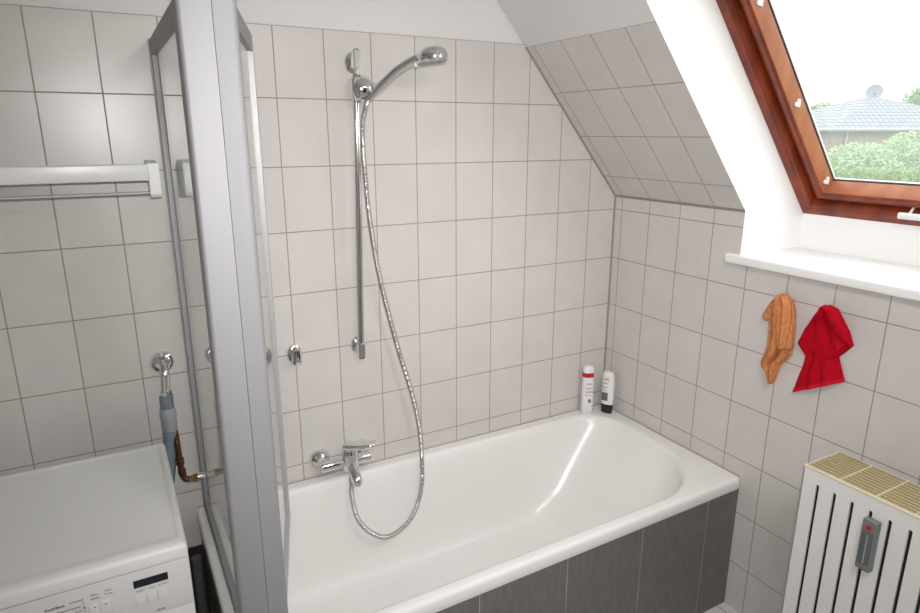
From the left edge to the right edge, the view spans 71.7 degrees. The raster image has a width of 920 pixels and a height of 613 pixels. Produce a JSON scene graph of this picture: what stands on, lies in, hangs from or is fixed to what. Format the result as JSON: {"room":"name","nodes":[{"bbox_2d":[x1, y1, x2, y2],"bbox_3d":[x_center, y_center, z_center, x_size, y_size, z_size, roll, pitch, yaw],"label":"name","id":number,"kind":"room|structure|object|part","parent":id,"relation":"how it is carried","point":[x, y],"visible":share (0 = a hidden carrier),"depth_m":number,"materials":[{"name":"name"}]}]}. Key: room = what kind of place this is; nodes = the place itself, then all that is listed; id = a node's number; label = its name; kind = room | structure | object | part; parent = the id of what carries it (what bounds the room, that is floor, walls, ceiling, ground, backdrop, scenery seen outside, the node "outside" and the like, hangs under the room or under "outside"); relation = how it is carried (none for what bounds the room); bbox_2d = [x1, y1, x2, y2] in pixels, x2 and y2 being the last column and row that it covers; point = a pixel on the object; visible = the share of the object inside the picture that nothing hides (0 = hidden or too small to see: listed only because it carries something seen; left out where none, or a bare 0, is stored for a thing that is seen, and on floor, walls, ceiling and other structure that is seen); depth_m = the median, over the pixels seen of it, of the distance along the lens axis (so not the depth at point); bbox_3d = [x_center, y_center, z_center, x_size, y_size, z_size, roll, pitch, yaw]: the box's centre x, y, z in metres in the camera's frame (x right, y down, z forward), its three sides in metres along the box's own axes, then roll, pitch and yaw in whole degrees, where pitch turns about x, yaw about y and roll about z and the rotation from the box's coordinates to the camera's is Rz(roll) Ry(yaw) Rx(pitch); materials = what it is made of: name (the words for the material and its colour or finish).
{"room":"bathroom","nodes":[
{"label":"bathroom","id":0,"kind":"room"},
{"bbox_2d":[0,0,613,547],"bbox_3d":[-0.344,-0.107,2.219,3.350,2.400,0.150,-8,17,-28],"label":"wall","id":1,"kind":"structure","parent":0,"point":[492,217],"depth_m":2.04,"materials":[{"name":"tile"}]},
{"bbox_2d":[0,160,161,199],"bbox_3d":[-1.082,-0.309,1.577,0.610,0.094,0.126,-8,17,-28],"label":"towel shelf","id":2,"kind":"object","parent":1,"relation":"attached to","point":[148,171],"visible":1,"depth_m":1.59,"materials":[{"name":"white plastic"}]},
{"bbox_2d":[149,351,173,397],"bbox_3d":[-0.868,0.197,1.866,0.068,0.131,0.079,-8,17,-28],"label":"water tap","id":3,"kind":"object","parent":1,"relation":"attached to","point":[162,362],"visible":1,"depth_m":1.85,"materials":[{"name":"silver metal"}]},
{"bbox_3d":[-0.858,0.158,1.837,0.035,0.042,0.035,4,16,15],"label":"cross handle","id":4,"kind":"part","parent":3,"relation":"part of","materials":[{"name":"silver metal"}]},
{"bbox_2d":[159,394,177,482],"bbox_3d":[-0.878,0.538,1.906,0.047,0.560,0.113,10,18,32],"label":"hose","id":5,"kind":"object","parent":3,"relation":"attached to","point":[168,414],"visible":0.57,"depth_m":1.87,"materials":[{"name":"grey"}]},
{"bbox_2d":[174,429,205,481],"bbox_3d":[-0.830,0.444,1.941,0.077,0.166,0.100,-8,17,-28],"label":"supply pipe","id":6,"kind":"object","parent":1,"relation":"attached to","point":[179,459],"visible":0.91,"depth_m":1.90,"materials":[{"name":"orange metal"}]},
{"bbox_2d":[188,544,209,612],"bbox_3d":[-0.894,0.970,2.108,0.170,0.380,0.004,-8,17,-28],"label":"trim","id":7,"kind":"structure","parent":1,"relation":"attached to","point":[194,550],"depth_m":2.09,"materials":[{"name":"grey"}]},
{"bbox_2d":[287,344,301,364],"bbox_3d":[-0.532,0.160,2.067,0.049,0.068,0.047,-8,17,-28],"label":"holder","id":8,"kind":"object","parent":1,"relation":"attached to","point":[294,352],"visible":1,"depth_m":2.07,"materials":[{"name":"silver metal"}]},
{"bbox_2d":[309,439,375,486],"bbox_3d":[-0.389,0.529,2.190,0.222,0.144,0.146,-8,17,-28],"label":"mixer","id":9,"kind":"object","parent":1,"relation":"attached to","point":[354,453],"visible":1,"depth_m":2.18,"materials":[{"name":"silver metal"}]},
{"bbox_3d":[-0.361,0.573,2.180,0.039,0.064,0.081,-8,17,-28],"label":"spout","id":10,"kind":"part","parent":9,"relation":"part of","materials":[{"name":"silver metal"}]},
{"bbox_3d":[-0.348,0.475,2.184,0.115,0.038,0.052,1,15,4],"label":"lever","id":11,"kind":"part","parent":9,"relation":"part of","materials":[{"name":"silver metal"}]},
{"bbox_2d":[349,99,424,539],"bbox_3d":[-0.253,0.098,2.100,0.291,1.493,0.088,-8,17,-28],"label":"shower hose","id":12,"kind":"object","parent":9,"relation":"attached to","point":[366,103],"visible":0.99,"depth_m":2.17,"materials":[{"name":"silver metal"}]},
{"bbox_2d":[345,48,374,358],"bbox_3d":[-0.307,-0.301,2.040,0.099,0.983,0.096,-8,17,-28],"label":"riser rail","id":13,"kind":"object","parent":1,"relation":"attached to","point":[361,86],"visible":0.99,"depth_m":2.00,"materials":[{"name":"silver metal"}]},
{"bbox_3d":[-0.326,-0.280,2.044,0.046,0.886,0.024,-8,17,-28],"label":"rail","id":14,"kind":"part","parent":13,"relation":"part of","materials":[{"name":"silver metal"}]},
{"bbox_2d":[366,45,447,101],"bbox_3d":[-0.157,-0.688,1.882,0.246,0.161,0.097,-2,15,-8],"label":"shower","id":15,"kind":"object","parent":13,"relation":"attached to","point":[430,54],"visible":1,"depth_m":1.87,"materials":[{"name":"silver metal"}]},
{"bbox_3d":[-0.199,-0.681,1.899,0.173,0.139,0.027,2,15,8],"label":"handle","id":16,"kind":"part","parent":15,"relation":"part of","materials":[{"name":"silver metal"}]},
{"bbox_2d":[525,47,615,195],"bbox_3d":[0.433,-0.680,2.414,0.463,0.541,0.006,-8,17,-28],"label":"trim","id":17,"kind":"structure","parent":1,"relation":"attached to","point":[526,48],"depth_m":2.40,"materials":[{"name":"brown"}]},
{"bbox_2d":[603,196,615,372],"bbox_3d":[0.632,-0.010,2.711,0.006,0.917,0.006,-8,17,-28],"label":"trim","id":18,"kind":"structure","parent":1,"relation":"attached to","point":[614,208],"depth_m":2.69,"materials":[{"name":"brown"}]},
{"bbox_2d":[498,0,802,259],"bbox_3d":[0.621,-0.822,2.123,1.278,1.309,0.615,-8,17,-28],"label":"wall","id":19,"kind":"structure","parent":0,"point":[660,94],"depth_m":2.06,"materials":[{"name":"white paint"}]},
{"bbox_2d":[616,194,744,212],"bbox_3d":[0.781,-0.382,2.334,0.004,0.011,0.615,-8,17,-28],"label":"trim","id":20,"kind":"structure","parent":19,"relation":"attached to","point":[621,196],"depth_m":2.29,"materials":[{"name":"brown"}]},
{"bbox_2d":[704,602,738,612],"bbox_3d":[0.305,1.463,1.213,3.350,0.100,3.200,-8,17,-28],"label":"floor","id":21,"kind":"structure","parent":0,"point":[723,607],"depth_m":2.33,"materials":[{"name":"tile"}]},
{"bbox_2d":[0,444,195,612],"bbox_3d":[-0.950,0.889,1.509,0.598,0.850,0.558,-8,17,-28],"label":"washing machine","id":22,"kind":"object","parent":21,"relation":"on","point":[101,534],"visible":1,"depth_m":1.36,"materials":[{"name":"white"}]},
{"bbox_3d":[-0.837,0.619,1.223,0.596,0.112,0.010,-8,17,-28],"label":"control panel","id":23,"kind":"part","parent":22,"relation":"part of","materials":[{"name":"white plastic"}]},
{"bbox_2d":[191,554,208,612],"bbox_3d":[-0.850,0.983,2.099,0.034,0.360,0.034,-8,17,-28],"label":"drain pipe","id":24,"kind":"object","parent":21,"relation":"on","point":[196,560],"visible":1,"depth_m":2.06,"materials":[{"name":"grey plastic"}]},
{"bbox_2d":[197,403,738,612],"bbox_3d":[0.073,0.874,2.191,1.695,0.522,0.752,-8,17,-28],"label":"bathtub","id":25,"kind":"object","parent":21,"relation":"on","point":[575,511],"visible":0.77,"depth_m":2.29,"materials":[{"name":"white ceramic"}]},
{"bbox_3d":[-0.664,0.997,1.830,0.025,0.474,0.702,-8,17,-28],"label":"panel","id":26,"kind":"part","parent":25,"relation":"part of","materials":[{"name":"stone"}]},
{"bbox_2d":[148,0,290,612],"bbox_3d":[-0.551,0.040,1.606,0.236,1.400,0.750,-8,17,-28],"label":"screen","id":27,"kind":"object","parent":25,"relation":"on","point":[201,54],"visible":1,"depth_m":1.31,"materials":[{"name":"silver metal"}]},
{"bbox_3d":[-0.645,-0.607,1.395,0.018,0.040,0.680,-8,17,-28],"label":"rail","id":28,"kind":"part","parent":27,"relation":"part of","materials":[{"name":"silver metal"}]},
{"bbox_3d":[-0.645,0.053,1.575,0.004,1.337,0.660,-8,17,-28],"label":"glass pane","id":29,"kind":"part","parent":27,"relation":"part of","materials":[{"name":"clear glass"}]},
{"bbox_3d":[-0.461,0.132,1.269,0.056,1.400,0.052,-8,17,-28],"label":"corner post","id":30,"kind":"part","parent":27,"relation":"part of","materials":[{"name":"silver metal"}]},
{"bbox_3d":[-0.645,0.710,1.754,0.024,0.029,0.680,-8,17,-28],"label":"rail","id":31,"kind":"part","parent":27,"relation":"part of","materials":[{"name":"silver metal"}]},
{"bbox_3d":[-0.476,-0.601,1.371,0.018,0.040,0.495,-4,16,-13],"label":"rail","id":32,"kind":"part","parent":27,"relation":"part of","materials":[{"name":"silver metal"}]},
{"bbox_3d":[-0.416,0.125,1.293,0.044,1.395,0.052,-8,17,-28],"label":"hinge post","id":33,"kind":"part","parent":27,"relation":"part of","materials":[{"name":"silver metal"}]},
{"bbox_3d":[-0.476,0.056,1.548,0.004,1.329,0.491,-4,16,-13],"label":"glass pane","id":34,"kind":"part","parent":27,"relation":"part of","materials":[{"name":"clear glass"}]},
{"bbox_3d":[-0.476,0.713,1.729,0.018,0.022,0.495,-4,16,-13],"label":"rail","id":35,"kind":"part","parent":27,"relation":"part of","materials":[{"name":"silver metal"}]},
{"bbox_2d":[580,365,594,412],"bbox_3d":[0.548,0.352,2.723,0.056,0.212,0.041,0,15,-1],"label":"shampoo bottle","id":36,"kind":"object","parent":25,"relation":"on","point":[587,389],"visible":1,"depth_m":2.71,"materials":[{"name":"white plastic"}]},
{"bbox_3d":[0.242,0.976,1.907,1.691,0.474,0.026,-9,17,-29],"label":"tiled panel","id":37,"kind":"part","parent":25,"relation":"part of","materials":[{"name":"stone"}]},
{"bbox_2d":[601,371,614,413],"bbox_3d":[0.633,0.365,2.725,0.055,0.186,0.037,11,19,36],"label":"bottle","id":38,"kind":"object","parent":25,"relation":"on","point":[608,379],"visible":1,"depth_m":2.71,"materials":[{"name":"white plastic"}]},
{"bbox_2d":[605,238,919,612],"bbox_3d":[1.546,0.634,1.667,0.455,1.260,2.950,-8,17,-28],"label":"wall","id":39,"kind":"structure","parent":0,"point":[687,337],"depth_m":2.16,"materials":[{"name":"tile"}]},
{"bbox_2d":[760,293,795,383],"bbox_3d":[0.995,0.104,2.011,0.049,0.302,0.121,-8,17,-28],"label":"cloth","id":40,"kind":"object","parent":39,"relation":"hanging from","point":[780,314],"visible":1,"depth_m":1.99,"materials":[{"name":"orange fabric"}]},
{"bbox_2d":[716,0,919,301],"bbox_3d":[1.172,-0.540,1.473,0.837,1.108,1.235,-8,17,-28],"label":"window","id":41,"kind":"structure","parent":39,"relation":"in","point":[754,27],"depth_m":1.96,"materials":[{"name":"brown wood"}]},
{"bbox_3d":[1.333,-0.044,1.701,0.332,0.030,1.235,-8,17,-28],"label":"sill","id":42,"kind":"part","parent":41,"relation":"part of","materials":[{"name":"white"}]},
{"bbox_3d":[1.181,-0.625,1.458,0.758,0.873,1.056,-8,17,-28],"label":"sash","id":43,"kind":"part","parent":41,"relation":"part of","materials":[{"name":"brown wood"}]},
{"bbox_3d":[1.419,-0.245,1.772,0.039,0.040,0.355,-8,17,-28],"label":"handle","id":44,"kind":"part","parent":41,"relation":"part of","materials":[{"name":"white plastic"}]},
{"bbox_2d":[792,304,853,391],"bbox_3d":[1.068,0.142,1.884,0.048,0.310,0.175,-8,17,-28],"label":"cloth","id":45,"kind":"object","parent":39,"relation":"hanging from","point":[827,336],"visible":1,"depth_m":1.88,"materials":[{"name":"red fabric"}]},
{"bbox_2d":[781,451,919,612],"bbox_3d":[1.223,0.830,1.555,0.163,0.641,0.803,-8,17,-28],"label":"radiator","id":46,"kind":"object","parent":39,"relation":"attached to","point":[839,489],"visible":1,"depth_m":1.70,"materials":[{"name":"white metal"}]},
{"bbox_3d":[1.031,0.739,1.892,0.162,0.638,0.004,-8,17,-28],"label":"plate","id":47,"kind":"part","parent":46,"relation":"part of","materials":[{"name":"white paint"}]},
{"bbox_2d":[807,451,919,515],"bbox_3d":[1.225,0.527,1.474,0.154,0.012,0.798,-8,17,-28],"label":"grille","id":48,"kind":"object","parent":46,"relation":"attached to","point":[891,494],"depth_m":1.68,"materials":[{"name":"beige metal"}]},
{"bbox_2d":[855,516,881,572],"bbox_3d":[1.045,0.610,1.631,0.024,0.145,0.037,-8,17,-28],"label":"meter","id":49,"kind":"object","parent":46,"relation":"attached to","point":[871,527],"visible":1,"depth_m":1.62,"materials":[{"name":"grey plastic"}]},
{"bbox_3d":[1.293,0.821,1.592,0.004,0.639,0.802,-8,17,-28],"label":"plate","id":50,"kind":"part","parent":46,"relation":"part of","materials":[{"name":"white paint"}]},
{"bbox_2d":[799,213,919,266],"bbox_3d":[1.540,-0.146,1.794,0.148,0.178,1.140,-8,17,-28],"label":"wall","id":51,"kind":"structure","parent":0,"point":[882,241],"depth_m":2.06,"materials":[{"name":"white paint"}]},
{"label":"outside","id":52,"kind":"structure","parent":0,"visible":0},
{"bbox_3d":[46.574,-8.919,44.323,118.500,0.300,150.000,-8,17,-28],"label":"ground","id":53,"kind":"structure","parent":52,"visible":0},
{"bbox_2d":[810,101,832,109],"bbox_3d":[28.551,-13.703,51.033,3.352,5.410,3.361,-8,17,-28],"label":"tree","id":54,"kind":"object","parent":53,"relation":"on","point":[820,104],"visible":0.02,"depth_m":49.98,"materials":[{"name":"green plant"}]},
{"bbox_2d":[812,84,919,169],"bbox_3d":[21.203,-8.938,33.674,9.099,5.339,10.549,0,15,0],"label":"house","id":55,"kind":"structure","parent":53,"relation":"on","point":[871,118],"depth_m":29.69,"materials":[{"name":"tile"}]},
{"bbox_3d":[21.373,-10.855,32.835,0.643,1.199,0.672,1,15,5],"label":"satellite dish","id":56,"kind":"part","parent":55,"relation":"part of","materials":[{"name":"grey metal"}]},
{"bbox_2d":[826,141,908,181],"bbox_3d":[10.889,-3.284,17.573,2.669,2.524,2.615,-8,17,-28],"label":"shrub","id":57,"kind":"object","parent":53,"relation":"on","point":[860,159],"visible":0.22,"depth_m":17.02,"materials":[{"name":"green plant"}]},
{"bbox_2d":[832,164,919,182],"bbox_3d":[8.430,-2.075,14.427,5.961,2.302,1.109,10,18,32],"label":"hedge","id":58,"kind":"object","parent":53,"relation":"on","point":[853,175],"visible":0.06,"depth_m":13.68,"materials":[{"name":"green plant"}]},
{"bbox_2d":[860,130,919,181],"bbox_3d":[13.545,-3.789,18.857,3.077,2.922,3.310,-2,15,-7],"label":"shrub","id":59,"kind":"object","parent":53,"relation":"on","point":[907,157],"visible":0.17,"depth_m":18.48,"materials":[{"name":"green plant"}]},
{"bbox_2d":[900,83,919,104],"bbox_3d":[32.580,-12.189,42.847,5.251,6.795,5.088,-8,17,-28],"label":"tree","id":60,"kind":"object","parent":53,"relation":"on","point":[916,92],"visible":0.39,"depth_m":42.49,"materials":[{"name":"green plant"}]}
]}

